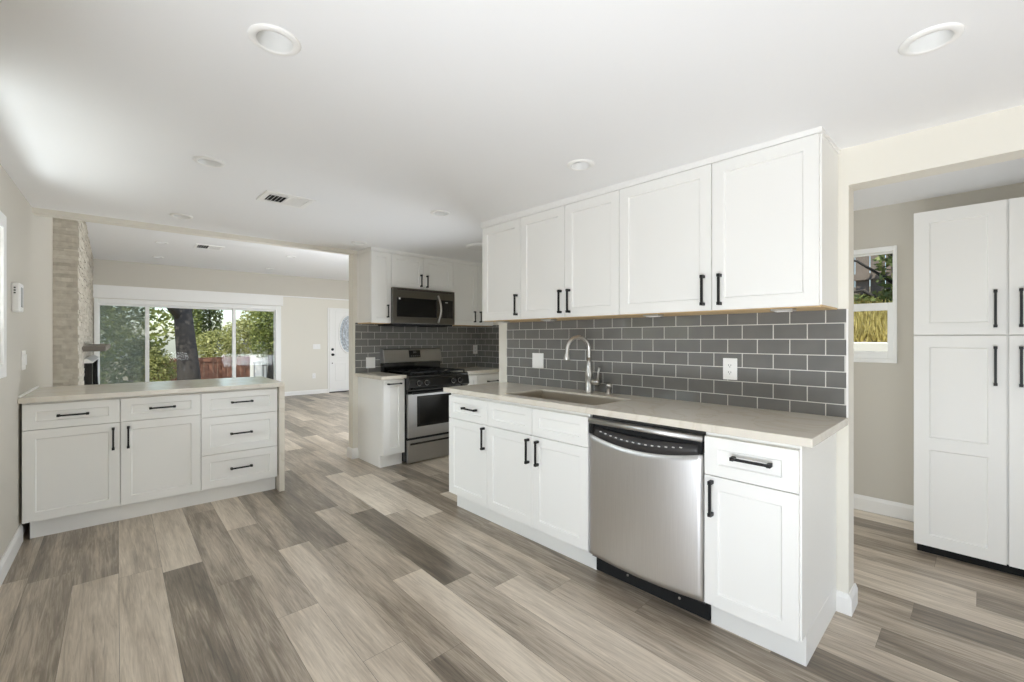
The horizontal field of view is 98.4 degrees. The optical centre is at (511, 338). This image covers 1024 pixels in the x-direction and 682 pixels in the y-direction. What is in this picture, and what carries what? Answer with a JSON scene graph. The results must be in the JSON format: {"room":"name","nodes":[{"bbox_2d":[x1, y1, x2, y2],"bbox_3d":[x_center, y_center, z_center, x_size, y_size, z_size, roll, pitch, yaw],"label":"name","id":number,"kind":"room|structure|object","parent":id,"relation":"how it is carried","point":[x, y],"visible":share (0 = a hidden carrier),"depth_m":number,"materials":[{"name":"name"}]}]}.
{"room":"kitchen","nodes":[
{"label":"kitchen","id":0,"kind":"room"},
{"bbox_2d":[0,164,52,558],"bbox_3d":[-2.170,-0.119,1.620,0.142,2.800,16.500,0,0,-41],"label":"wall","id":1,"kind":"structure","parent":0,"point":[29,235],"depth_m":2.80,"materials":[{"name":"beige paint"}]},
{"bbox_2d":[0,211,6,378],"bbox_3d":[-2.374,-0.229,1.893,0.114,0.870,1.250,0,0,-41],"label":"window","id":2,"kind":"structure","parent":1,"relation":"in","point":[3,219],"depth_m":2.34,"materials":[{"name":"white paint"}]},
{"bbox_2d":[0,524,22,586],"bbox_3d":[-2.023,1.226,1.569,0.014,0.110,3.270,0,0,-41],"label":"baseboard","id":3,"kind":"structure","parent":1,"relation":"attached to","point":[10,553],"depth_m":2.50,"materials":[{"name":"white paint"}]},
{"bbox_2d":[11,282,23,312],"bbox_3d":[-2.929,-0.244,2.617,0.040,0.170,0.130,0,0,-41],"label":"door chime","id":4,"kind":"object","parent":1,"relation":"attached to","point":[17,289],"visible":1,"depth_m":2.58,"materials":[{"name":"white plastic"}]},
{"bbox_2d":[21,287,22,307],"bbox_3d":[-2.912,-0.245,2.625,0.003,0.117,0.060,0,0,-41],"label":"grille","id":5,"kind":"object","parent":4,"relation":"attached to","point":[21,287],"depth_m":2.62,"materials":[{"name":"grey plastic"}]},
{"bbox_2d":[21,350,26,369],"bbox_3d":[-3.177,0.139,2.878,0.013,0.125,0.120,0,0,-41],"label":"light switch","id":6,"kind":"object","parent":1,"relation":"attached to","point":[23,353],"visible":1,"depth_m":2.85,"materials":[{"name":"white plastic"}]},
{"bbox_2d":[86,222,348,280],"bbox_3d":[-2.867,-1.469,7.938,7.800,0.100,6.300,0,0,-41],"label":"ceiling","id":7,"kind":"structure","parent":0,"point":[107,242],"depth_m":7.42,"materials":[{"name":"white paint"}]},
{"bbox_2d":[32,207,357,254],"bbox_3d":[-2.501,-1.263,4.056,2.786,0.712,0.102,0,0,-41],"label":"beam","id":8,"kind":"structure","parent":7,"relation":"attached to","point":[36,211],"depth_m":3.73,"materials":[{"name":"beige paint"}]},
{"bbox_2d":[193,244,223,250],"bbox_3d":[-4.683,-1.415,6.823,0.358,0.009,0.370,0,0,-41],"label":"ceiling vent","id":9,"kind":"object","parent":7,"relation":"in","point":[200,246],"visible":1,"depth_m":6.83,"materials":[{"name":"white plastic"}]},
{"bbox_2d":[93,259,348,391],"bbox_3d":[-4.782,-0.144,10.241,7.626,2.850,0.172,0,0,-41],"label":"wall","id":10,"kind":"structure","parent":0,"point":[105,272],"depth_m":9.90,"materials":[{"name":"beige paint"}]},
{"bbox_2d":[94,298,280,383],"bbox_3d":[-6.305,0.279,8.856,3.015,2.004,0.156,0,0,-41],"label":"window","id":11,"kind":"structure","parent":10,"relation":"in","point":[97,301],"depth_m":8.79,"materials":[{"name":"white plastic"}]},
{"bbox_2d":[93,284,282,305],"bbox_3d":[-6.261,-0.849,8.818,3.090,0.231,0.030,0,0,-41],"label":"trim","id":12,"kind":"structure","parent":10,"relation":"attached to","point":[99,291],"depth_m":8.64,"materials":[{"name":"white paint"}]},
{"bbox_2d":[285,389,327,395],"bbox_3d":[-3.648,1.234,11.134,3.943,0.095,0.014,0,0,-41],"label":"baseboard","id":13,"kind":"structure","parent":10,"relation":"attached to","point":[305,392],"depth_m":10.17,"materials":[{"name":"white paint"}]},
{"bbox_2d":[282,296,348,300],"bbox_3d":[-3.530,-0.952,11.227,4.243,0.025,0.030,0,0,-41],"label":"trim","id":14,"kind":"structure","parent":10,"relation":"attached to","point":[282,296],"depth_m":10.27,"materials":[{"name":"white paint"}]},
{"bbox_2d":[313,344,319,348],"bbox_3d":[-4.567,0.181,10.326,0.165,0.115,0.010,0,0,-41],"label":"light switch","id":15,"kind":"object","parent":10,"relation":"attached to","point":[315,346],"visible":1,"depth_m":10.32,"materials":[{"name":"white plastic"}]},
{"bbox_2d":[328,308,348,392],"bbox_3d":[-3.990,0.271,10.803,1.003,2.020,0.117,0,0,-41],"label":"door","id":16,"kind":"structure","parent":10,"relation":"in","point":[338,318],"depth_m":10.65,"materials":[{"name":"white paint"}]},
{"bbox_2d":[349,254,476,447],"bbox_3d":[-1.022,-0.169,5.420,1.952,2.900,0.110,0,0,-43],"label":"wall","id":17,"kind":"structure","parent":0,"point":[456,343],"depth_m":4.92,"materials":[{"name":"grey tile"}]},
{"bbox_2d":[347,447,357,458],"bbox_3d":[-1.720,1.226,4.769,0.070,0.110,0.128,0,0,-43],"label":"baseboard","id":18,"kind":"structure","parent":17,"relation":"attached to","point":[352,453],"depth_m":4.72,"materials":[{"name":"white paint"}]},
{"bbox_2d":[366,357,374,367],"bbox_3d":[-1.549,0.261,4.842,0.105,0.118,0.010,0,0,-43],"label":"light switch","id":19,"kind":"object","parent":17,"relation":"attached to","point":[370,361],"visible":1,"depth_m":4.84,"materials":[{"name":"white plastic"}]},
{"bbox_2d":[357,250,390,323],"bbox_3d":[-1.459,-0.535,4.695,0.222,0.744,0.364,0,0,-43],"label":"upper cabinet","id":20,"kind":"object","parent":17,"relation":"attached to","point":[373,267],"visible":1,"depth_m":4.61,"materials":[{"name":"white paint"}]},
{"bbox_2d":[355,323,476,372],"bbox_3d":[-1.069,0.097,5.307,1.676,0.541,0.010,0,0,-43],"label":"tile backsplash","id":21,"kind":"structure","parent":17,"relation":"attached to","point":[456,343],"depth_m":5.24,"materials":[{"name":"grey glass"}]},
{"bbox_2d":[391,253,452,291],"bbox_3d":[-1.088,-0.727,5.044,0.796,0.361,0.364,0,0,-43],"label":"upper cabinet","id":22,"kind":"object","parent":17,"relation":"attached to","point":[412,272],"visible":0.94,"depth_m":4.91,"materials":[{"name":"white paint"}]},
{"bbox_2d":[378,287,453,326],"bbox_3d":[-1.063,-0.343,5.002,0.790,0.404,0.434,0,0,-43],"label":"microwave","id":23,"kind":"object","parent":22,"relation":"attached to","point":[411,307],"visible":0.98,"depth_m":4.86,"materials":[{"name":"grey metal"}]},
{"bbox_2d":[357,247,481,265],"bbox_3d":[-0.948,-0.925,5.190,1.656,0.036,0.346,0,0,-43],"label":"trim","id":24,"kind":"structure","parent":22,"relation":"attached to","point":[369,248],"depth_m":4.86,"materials":[{"name":"white paint"}]},
{"bbox_2d":[452,262,492,326],"bbox_3d":[-0.569,-0.535,5.534,0.632,0.744,0.364,0,0,-43],"label":"upper cabinet","id":25,"kind":"object","parent":17,"relation":"attached to","point":[467,279],"visible":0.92,"depth_m":5.37,"materials":[{"name":"white paint"}]},
{"bbox_2d":[473,345,476,353],"bbox_3d":[-0.486,0.139,5.844,0.072,0.118,0.009,0,0,-43],"label":"power outlet","id":26,"kind":"object","parent":17,"relation":"attached to","point":[474,346],"visible":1,"depth_m":5.84,"materials":[{"name":"white plastic"}]},
{"bbox_2d":[477,322,498,367],"bbox_3d":[0.211,0.081,5.250,0.130,2.400,1.850,0,0,-43],"label":"wall","id":27,"kind":"structure","parent":0,"point":[487,336],"depth_m":5.70,"materials":[{"name":"grey tile"}]},
{"bbox_2d":[0,0,1023,262],"bbox_3d":[0.979,-0.930,0.346,5.900,0.227,10.160,0,0,-43],"label":"ceiling","id":28,"kind":"structure","parent":0,"point":[388,114],"depth_m":1.63,"materials":[{"name":"white paint"}]},
{"bbox_2d":[170,213,192,218],"bbox_3d":[-2.515,-0.961,3.360,0.144,0.066,0.144,0,0,-43],"label":"recessed light","id":29,"kind":"object","parent":28,"relation":"in","point":[177,215],"visible":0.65,"depth_m":3.37,"materials":[{"name":"white plastic"}]},
{"bbox_2d":[193,156,225,167],"bbox_3d":[-1.567,-0.943,2.289,0.144,0.066,0.144,0,0,-43],"label":"recessed light","id":30,"kind":"object","parent":28,"relation":"in","point":[202,160],"visible":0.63,"depth_m":2.31,"materials":[{"name":"white plastic"}]},
{"bbox_2d":[247,23,300,55],"bbox_3d":[-0.716,-0.927,1.334,0.144,0.066,0.144,0,0,-43],"label":"recessed light","id":31,"kind":"object","parent":28,"relation":"in","point":[272,39],"visible":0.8,"depth_m":1.36,"materials":[{"name":"white plastic"}]},
{"bbox_2d":[256,190,315,208],"bbox_3d":[-1.496,-0.921,2.929,0.296,0.009,0.255,0,0,-43],"label":"ceiling vent","id":32,"kind":"object","parent":28,"relation":"in","point":[292,201],"visible":1,"depth_m":2.93,"materials":[{"name":"white plastic"}]},
{"bbox_2d":[430,210,449,215],"bbox_3d":[-0.524,-0.943,3.216,0.144,0.066,0.144,0,0,-43],"label":"recessed light","id":33,"kind":"object","parent":28,"relation":"in","point":[434,212],"visible":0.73,"depth_m":3.23,"materials":[{"name":"white plastic"}]},
{"bbox_2d":[466,243,481,250],"bbox_3d":[-0.308,-0.917,4.409,0.304,0.022,0.304,0,0,-43],"label":"recessed light","id":34,"kind":"object","parent":28,"relation":"in","point":[472,246],"visible":0.56,"depth_m":4.33,"materials":[{"name":"white plastic"}]},
{"bbox_2d":[567,159,594,170],"bbox_3d":[0.355,-0.927,2.286,0.144,0.066,0.144,0,0,-43],"label":"recessed light","id":35,"kind":"object","parent":28,"relation":"in","point":[579,164],"visible":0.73,"depth_m":2.31,"materials":[{"name":"white plastic"}]},
{"bbox_2d":[898,22,964,55],"bbox_3d":[1.238,-0.910,1.307,0.144,0.066,0.144,0,0,-43],"label":"recessed light","id":36,"kind":"object","parent":28,"relation":"in","point":[933,38],"visible":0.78,"depth_m":1.32,"materials":[{"name":"white plastic"}]},
{"bbox_2d":[0,391,1023,681],"bbox_3d":[-0.196,1.341,3.869,11.424,0.120,16.900,0,0,-43],"label":"floor","id":37,"kind":"structure","parent":0,"point":[358,570],"depth_m":2.15,"materials":[{"name":"grey wood"}]},
{"bbox_2d":[22,397,119,538],"bbox_3d":[-3.093,0.841,3.141,0.460,0.880,0.693,0,0,-41],"label":"base cabinet","id":38,"kind":"object","parent":37,"relation":"on","point":[71,449],"visible":1,"depth_m":2.90,"materials":[{"name":"white paint"}]},
{"bbox_2d":[53,218,110,386],"bbox_3d":[-5.730,-0.069,6.026,0.347,2.699,4.861,0,0,-41],"label":"fireplace","id":39,"kind":"object","parent":37,"relation":"on","point":[74,361],"visible":0.73,"depth_m":4.18,"materials":[{"name":"stone"}]},
{"bbox_2d":[84,355,98,362],"bbox_3d":[-5.467,0.256,5.752,0.079,0.050,1.760,0,0,-41],"label":"hood","id":40,"kind":"object","parent":39,"relation":"attached to","point":[88,359],"depth_m":5.48,"materials":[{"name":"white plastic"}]},
{"bbox_2d":[120,392,200,519],"bbox_3d":[-2.748,0.841,3.445,0.460,0.880,0.693,0,0,-41],"label":"base cabinet","id":41,"kind":"object","parent":37,"relation":"on","point":[160,435],"visible":0.99,"depth_m":3.21,"materials":[{"name":"white paint"}]},
{"bbox_2d":[200,387,276,503],"bbox_3d":[-2.377,0.841,3.773,0.530,0.880,0.693,0,0,-41],"label":"base cabinet","id":42,"kind":"object","parent":37,"relation":"on","point":[239,427],"visible":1,"depth_m":3.53,"materials":[{"name":"white paint"}]},
{"bbox_2d":[18,376,284,403],"bbox_3d":[-2.753,0.384,3.531,1.510,0.034,0.831,0,0,-41],"label":"countertop","id":43,"kind":"structure","parent":42,"relation":"on","point":[98,391],"depth_m":3.32,"materials":[{"name":"beige stone"}]},
{"bbox_2d":[18,385,38,397],"bbox_3d":[-3.321,0.360,3.041,0.011,0.014,0.815,0,0,-41],"label":"strip","id":44,"kind":"object","parent":43,"relation":"on","point":[36,387],"visible":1,"depth_m":2.97,"materials":[{"name":"white paint"}]},
{"bbox_2d":[275,387,284,491],"bbox_3d":[-2.205,0.841,4.019,0.043,0.880,0.825,0,0,-41],"label":"end panel","id":45,"kind":"object","parent":37,"relation":"on","point":[280,478],"visible":0.44,"depth_m":3.71,"materials":[{"name":"beige paint"}]},
{"bbox_2d":[358,377,404,467],"bbox_3d":[-1.365,0.841,4.619,0.241,0.880,0.601,0,0,-43],"label":"base cabinet","id":46,"kind":"object","parent":37,"relation":"on","point":[381,403],"visible":0.99,"depth_m":4.46,"materials":[{"name":"white paint"}]},
{"bbox_2d":[355,372,406,379],"bbox_3d":[-1.376,0.384,4.612,0.276,0.034,0.599,0,0,-43],"label":"countertop","id":47,"kind":"structure","parent":46,"relation":"on","point":[373,375],"depth_m":4.47,"materials":[{"name":"beige stone"}]},
{"bbox_2d":[380,348,468,463],"bbox_3d":[-0.963,0.697,4.931,0.760,1.168,0.679,0,0,-43],"label":"gas range","id":48,"kind":"object","parent":37,"relation":"on","point":[426,403],"visible":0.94,"depth_m":4.71,"materials":[{"name":"silver metal"}]},
{"bbox_2d":[388,367,467,377],"bbox_3d":[-0.953,0.369,4.921,0.760,0.053,0.530,0,0,-43],"label":"cooktop","id":49,"kind":"object","parent":48,"relation":"in","point":[411,372],"depth_m":4.85,"materials":[{"name":"black metal"}]},
{"bbox_2d":[449,393,495,522],"bbox_3d":[-0.116,0.841,3.372,0.639,0.880,0.448,0,0,-43],"label":"base cabinet","id":50,"kind":"object","parent":37,"relation":"on","point":[468,425],"visible":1,"depth_m":3.19,"materials":[{"name":"white paint"}]},
{"bbox_2d":[468,372,498,384],"bbox_3d":[-0.484,0.841,5.450,0.622,0.880,0.601,0,0,-43],"label":"base cabinet","id":51,"kind":"object","parent":37,"relation":"on","point":[493,377],"visible":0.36,"depth_m":5.23,"materials":[{"name":"white paint"}]},
{"bbox_2d":[446,367,498,373],"bbox_3d":[-0.488,0.384,5.449,0.633,0.034,0.599,0,0,-43],"label":"countertop","id":52,"kind":"structure","parent":51,"relation":"on","point":[471,370],"depth_m":5.30,"materials":[{"name":"beige stone"}]},
{"bbox_2d":[487,399,596,569],"bbox_3d":[0.329,0.841,2.900,0.639,0.880,0.850,0,0,-43],"label":"base cabinet","id":53,"kind":"object","parent":37,"relation":"on","point":[538,457],"visible":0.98,"depth_m":2.66,"materials":[{"name":"white paint"}]},
{"bbox_2d":[588,415,710,620],"bbox_3d":[0.835,0.840,2.362,0.624,0.862,0.615,0,0,-43],"label":"dishwasher","id":54,"kind":"object","parent":37,"relation":"on","point":[646,480],"visible":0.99,"depth_m":2.11,"materials":[{"name":"silver metal"}]},
{"bbox_2d":[704,432,835,665],"bbox_3d":[1.176,0.841,2.001,0.639,0.880,0.366,0,0,-43],"label":"base cabinet","id":55,"kind":"object","parent":37,"relation":"on","point":[770,507],"visible":0.99,"depth_m":1.81,"materials":[{"name":"white paint"}]},
{"bbox_2d":[443,382,847,447],"bbox_3d":[0.522,0.384,2.700,0.635,0.034,2.368,0,0,-43],"label":"countertop","id":56,"kind":"structure","parent":55,"relation":"on","point":[791,428],"depth_m":2.15,"materials":[{"name":"beige stone"}]},
{"bbox_2d":[512,391,623,405],"bbox_3d":[0.339,0.481,2.831,0.367,0.204,0.731,0,0,-43],"label":"sink","id":57,"kind":"object","parent":56,"relation":"in","point":[588,400],"visible":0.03,"depth_m":3.03,"materials":[{"name":"silver metal"}]},
{"bbox_2d":[563,335,599,392],"bbox_3d":[0.468,0.171,2.996,0.255,0.391,0.113,0,0,-5],"label":"faucet","id":58,"kind":"object","parent":56,"relation":"on","point":[589,381],"visible":1,"depth_m":3.00,"materials":[{"name":"silver metal"}]},
{"bbox_2d":[606,383,611,394],"bbox_3d":[0.642,0.331,2.927,0.042,0.072,0.042,0,0,-43],"label":"air gap","id":59,"kind":"object","parent":56,"relation":"on","point":[608,385],"visible":1,"depth_m":2.91,"materials":[{"name":"silver metal"}]},
{"bbox_2d":[914,197,1023,576],"bbox_3d":[2.876,0.264,2.572,0.640,2.035,0.754,0,0,-43],"label":"pantry cabinet","id":60,"kind":"object","parent":37,"relation":"on","point":[969,259],"visible":1,"depth_m":2.48,"materials":[{"name":"white paint"}]},
{"bbox_2d":[499,105,1023,593],"bbox_3d":[2.797,0.161,0.830,0.130,2.240,8.370,0,0,-43],"label":"wall","id":61,"kind":"structure","parent":0,"point":[794,361],"depth_m":2.25,"materials":[{"name":"grey tile"}]},
{"bbox_2d":[482,218,539,321],"bbox_3d":[0.019,-0.504,3.433,0.362,0.733,0.430,0,0,-43],"label":"upper cabinet","id":62,"kind":"object","parent":61,"relation":"attached to","point":[500,242],"visible":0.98,"depth_m":3.33,"materials":[{"name":"white paint"}]},
{"bbox_2d":[532,353,543,367],"bbox_3d":[0.203,0.171,3.481,0.010,0.118,0.118,0,0,-43],"label":"light switch","id":63,"kind":"object","parent":61,"relation":"attached to","point":[537,358],"visible":1,"depth_m":3.48,"materials":[{"name":"white plastic"}]},
{"bbox_2d":[520,190,638,320],"bbox_3d":[0.449,-0.504,2.976,0.362,0.733,0.825,0,0,-43],"label":"upper cabinet","id":64,"kind":"object","parent":61,"relation":"attached to","point":[570,253],"visible":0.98,"depth_m":2.83,"materials":[{"name":"white paint"}]},
{"bbox_2d":[541,319,556,320],"bbox_3d":[0.257,-0.131,3.073,0.070,0.014,0.090,0,0,-43],"label":"puck light","id":65,"kind":"object","parent":64,"relation":"attached to","point":[541,319],"visible":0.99,"depth_m":3.05,"materials":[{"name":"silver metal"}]},
{"bbox_2d":[507,309,845,417],"bbox_3d":[0.758,0.114,2.906,0.010,0.507,2.332,0,0,-43],"label":"tile backsplash","id":66,"kind":"structure","parent":61,"relation":"attached to","point":[794,361],"depth_m":2.54,"materials":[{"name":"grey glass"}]},
{"bbox_2d":[620,133,837,316],"bbox_3d":[1.070,-0.504,2.318,0.362,0.733,0.984,0,0,-43],"label":"upper cabinet","id":67,"kind":"object","parent":61,"relation":"attached to","point":[756,231],"visible":1,"depth_m":2.11,"materials":[{"name":"white paint"}]},
{"bbox_2d":[643,314,662,316],"bbox_3d":[0.799,-0.131,2.498,0.070,0.014,0.090,0,0,-43],"label":"puck light","id":68,"kind":"object","parent":67,"relation":"attached to","point":[646,315],"visible":1,"depth_m":2.47,"materials":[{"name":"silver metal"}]},
{"bbox_2d":[481,126,839,228],"bbox_3d":[0.647,-0.895,2.782,0.342,0.049,2.250,0,0,-43],"label":"trim","id":69,"kind":"structure","parent":67,"relation":"attached to","point":[820,129],"depth_m":2.39,"materials":[{"name":"white paint"}]},
{"bbox_2d":[770,308,796,311],"bbox_3d":[1.245,-0.131,2.025,0.070,0.014,0.090,0,0,-43],"label":"puck light","id":70,"kind":"object","parent":67,"relation":"attached to","point":[781,309],"visible":1,"depth_m":2.00,"materials":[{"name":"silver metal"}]},
{"bbox_2d":[723,358,736,379],"bbox_3d":[1.198,0.165,2.426,0.009,0.118,0.074,0,0,-43],"label":"power outlet","id":71,"kind":"object","parent":61,"relation":"attached to","point":[729,364],"visible":1,"depth_m":2.42,"materials":[{"name":"white plastic"}]},
{"bbox_2d":[727,363,732,374],"bbox_3d":[1.196,0.165,2.425,0.003,0.068,0.034,0,0,-43],"label":"receptacle","id":72,"kind":"object","parent":71,"relation":"attached to","point":[729,365],"depth_m":2.42,"materials":[{"name":"white plastic"}]},
{"bbox_2d":[836,583,857,616],"bbox_3d":[1.600,1.234,2.108,0.148,0.095,0.059,0,0,-43],"label":"baseboard","id":73,"kind":"structure","parent":61,"relation":"attached to","point":[846,603],"depth_m":2.06,"materials":[{"name":"white paint"}]},
{"bbox_2d":[854,182,1023,505],"bbox_3d":[2.887,0.131,3.134,0.140,2.300,5.200,0,0,-43],"label":"wall","id":74,"kind":"structure","parent":0,"point":[883,392],"depth_m":3.18,"materials":[{"name":"beige paint"}]},
{"bbox_2d":[854,245,896,362],"bbox_3d":[2.531,-0.248,3.465,0.102,0.846,0.750,0,0,-43],"label":"window","id":75,"kind":"structure","parent":74,"relation":"in","point":[890,356],"depth_m":3.21,"materials":[{"name":"white plastic"}]},
{"bbox_2d":[854,494,913,521],"bbox_3d":[2.011,1.226,3.950,0.014,0.110,2.410,0,0,-43],"label":"baseboard","id":76,"kind":"structure","parent":74,"relation":"attached to","point":[861,502],"depth_m":3.21,"materials":[{"name":"white paint"}]},
{"bbox_2d":[854,158,1023,210],"bbox_3d":[2.341,-1.019,2.619,1.800,0.100,5.200,0,0,-43],"label":"ceiling","id":77,"kind":"structure","parent":0,"point":[1010,172],"depth_m":2.79,"materials":[{"name":"white paint"}]},
{"label":"outside","id":78,"kind":"structure","parent":0,"visible":0},
{"bbox_2d":[100,361,240,383],"bbox_3d":[-19.738,2.331,29.940,70.000,0.200,48.981,0,0,-41],"label":"garden","id":79,"kind":"object","parent":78,"point":[125,377],"depth_m":28.48,"materials":[{"name":"plant"}]},
{"bbox_2d":[100,305,163,383],"bbox_3d":[-12.033,0.121,12.621,3.442,4.220,2.620,0,0,-41],"label":"leafy tree","id":80,"kind":"object","parent":79,"relation":"on","point":[107,334],"visible":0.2,"depth_m":12.82,"materials":[{"name":"green plant"}]},
{"bbox_2d":[100,306,174,349],"bbox_3d":[-19.388,-0.967,19.765,3.107,6.396,7.416,0,0,29],"label":"tree","id":81,"kind":"object","parent":79,"relation":"on","point":[153,315],"visible":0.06,"depth_m":21.61,"materials":[{"name":"green plant"}]},
{"bbox_2d":[120,338,176,382],"bbox_3d":[-11.241,1.095,13.668,1.584,2.273,1.141,0,0,7],"label":"shrub","id":82,"kind":"object","parent":79,"relation":"on","point":[160,357],"visible":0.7,"depth_m":13.49,"materials":[{"name":"green plant"}]},
{"bbox_2d":[167,308,200,379],"bbox_3d":[-10.203,-0.756,13.108,4.152,6.008,4.564,0,0,26],"label":"oak tree","id":83,"kind":"object","parent":79,"relation":"on","point":[188,368],"visible":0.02,"depth_m":12.73,"materials":[{"name":"grey plant"}]},
{"bbox_2d":[128,355,249,382],"bbox_3d":[-11.506,1.426,15.972,3.570,1.610,0.100,0,0,-41],"label":"wooden fence","id":84,"kind":"object","parent":79,"relation":"on","point":[219,367],"visible":0.3,"depth_m":16.51,"materials":[{"name":"red wood"}]},
{"bbox_2d":[192,309,202,339],"bbox_3d":[-14.772,-0.551,20.291,1.011,5.565,1.106,0,0,-41],"label":"cypress tree","id":85,"kind":"object","parent":79,"relation":"on","point":[196,316],"visible":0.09,"depth_m":20.30,"materials":[{"name":"green plant"}]},
{"bbox_2d":[198,309,223,378],"bbox_3d":[-14.792,-0.655,21.622,1.214,5.771,1.190,0,0,-41],"label":"cypress tree","id":86,"kind":"object","parent":79,"relation":"on","point":[209,313],"visible":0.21,"depth_m":21.49,"materials":[{"name":"green plant"}]},
{"bbox_2d":[196,311,270,358],"bbox_3d":[-12.321,0.248,19.709,1.671,3.967,3.504,0,0,26],"label":"bushy tree","id":87,"kind":"object","parent":79,"relation":"on","point":[226,349],"visible":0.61,"depth_m":19.27,"materials":[{"name":"green plant"}]},
{"bbox_2d":[252,361,262,376],"bbox_3d":[-9.788,1.546,16.994,0.320,1.370,0.320,0,0,-41],"label":"gate pillar","id":88,"kind":"structure","parent":79,"relation":"on","point":[257,365],"depth_m":16.91,"materials":[{"name":"white"}]},
{"bbox_2d":[262,361,273,379],"bbox_3d":[-9.286,1.536,17.431,1.070,1.350,0.030,0,0,-41],"label":"iron gate","id":89,"kind":"object","parent":88,"relation":"attached to","point":[263,365],"visible":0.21,"depth_m":17.18,"materials":[{"name":"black metal"}]},
{"bbox_2d":[243,341,273,376],"bbox_3d":[-11.883,0.881,24.587,4.700,2.700,4.200,0,0,-41],"label":"house","id":90,"kind":"structure","parent":79,"relation":"on","point":[253,357],"depth_m":22.69,"materials":[{"name":"white"}]},
{"bbox_2d":[248,311,273,378],"bbox_3d":[-10.197,0.009,19.091,2.133,4.443,1.749,0,0,-41],"label":"willow tree","id":91,"kind":"object","parent":79,"relation":"on","point":[267,335],"visible":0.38,"depth_m":18.57,"materials":[{"name":"green plant"}]},
{"bbox_3d":[2.781,1.481,3.996,0.870,0.200,14.000,0,0,-43],"label":"ground","id":92,"kind":"structure","parent":0,"visible":0},
{"bbox_2d":[854,342,886,351],"bbox_3d":[2.791,0.706,4.693,0.200,1.350,13.000,0,0,-43],"label":"wall","id":93,"kind":"structure","parent":92,"relation":"on","point":[858,346],"depth_m":4.03,"materials":[{"name":"white"}]},
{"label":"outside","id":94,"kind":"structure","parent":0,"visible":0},
{"bbox_3d":[5.283,-0.519,7.042,6.650,1.200,13.000,0,0,-43],"label":"bank","id":95,"kind":"object","parent":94,"visible":0},
{"bbox_2d":[854,255,891,300],"bbox_3d":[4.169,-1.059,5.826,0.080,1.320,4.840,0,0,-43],"label":"house","id":96,"kind":"structure","parent":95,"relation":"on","point":[864,278],"depth_m":5.54,"materials":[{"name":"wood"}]},
{"bbox_2d":[854,288,892,341],"bbox_3d":[3.616,-0.273,5.149,1.550,0.684,3.750,0,0,-43],"label":"grass","id":97,"kind":"structure","parent":95,"relation":"on","point":[876,329],"depth_m":4.48,"materials":[{"name":"yellow plant"}]},
{"bbox_2d":[854,254,892,303],"bbox_3d":[4.415,-0.861,4.915,0.660,1.380,1.538,0,0,-31],"label":"bush","id":98,"kind":"object","parent":95,"relation":"on","point":[889,260],"visible":0.06,"depth_m":5.08,"materials":[{"name":"green plant"}]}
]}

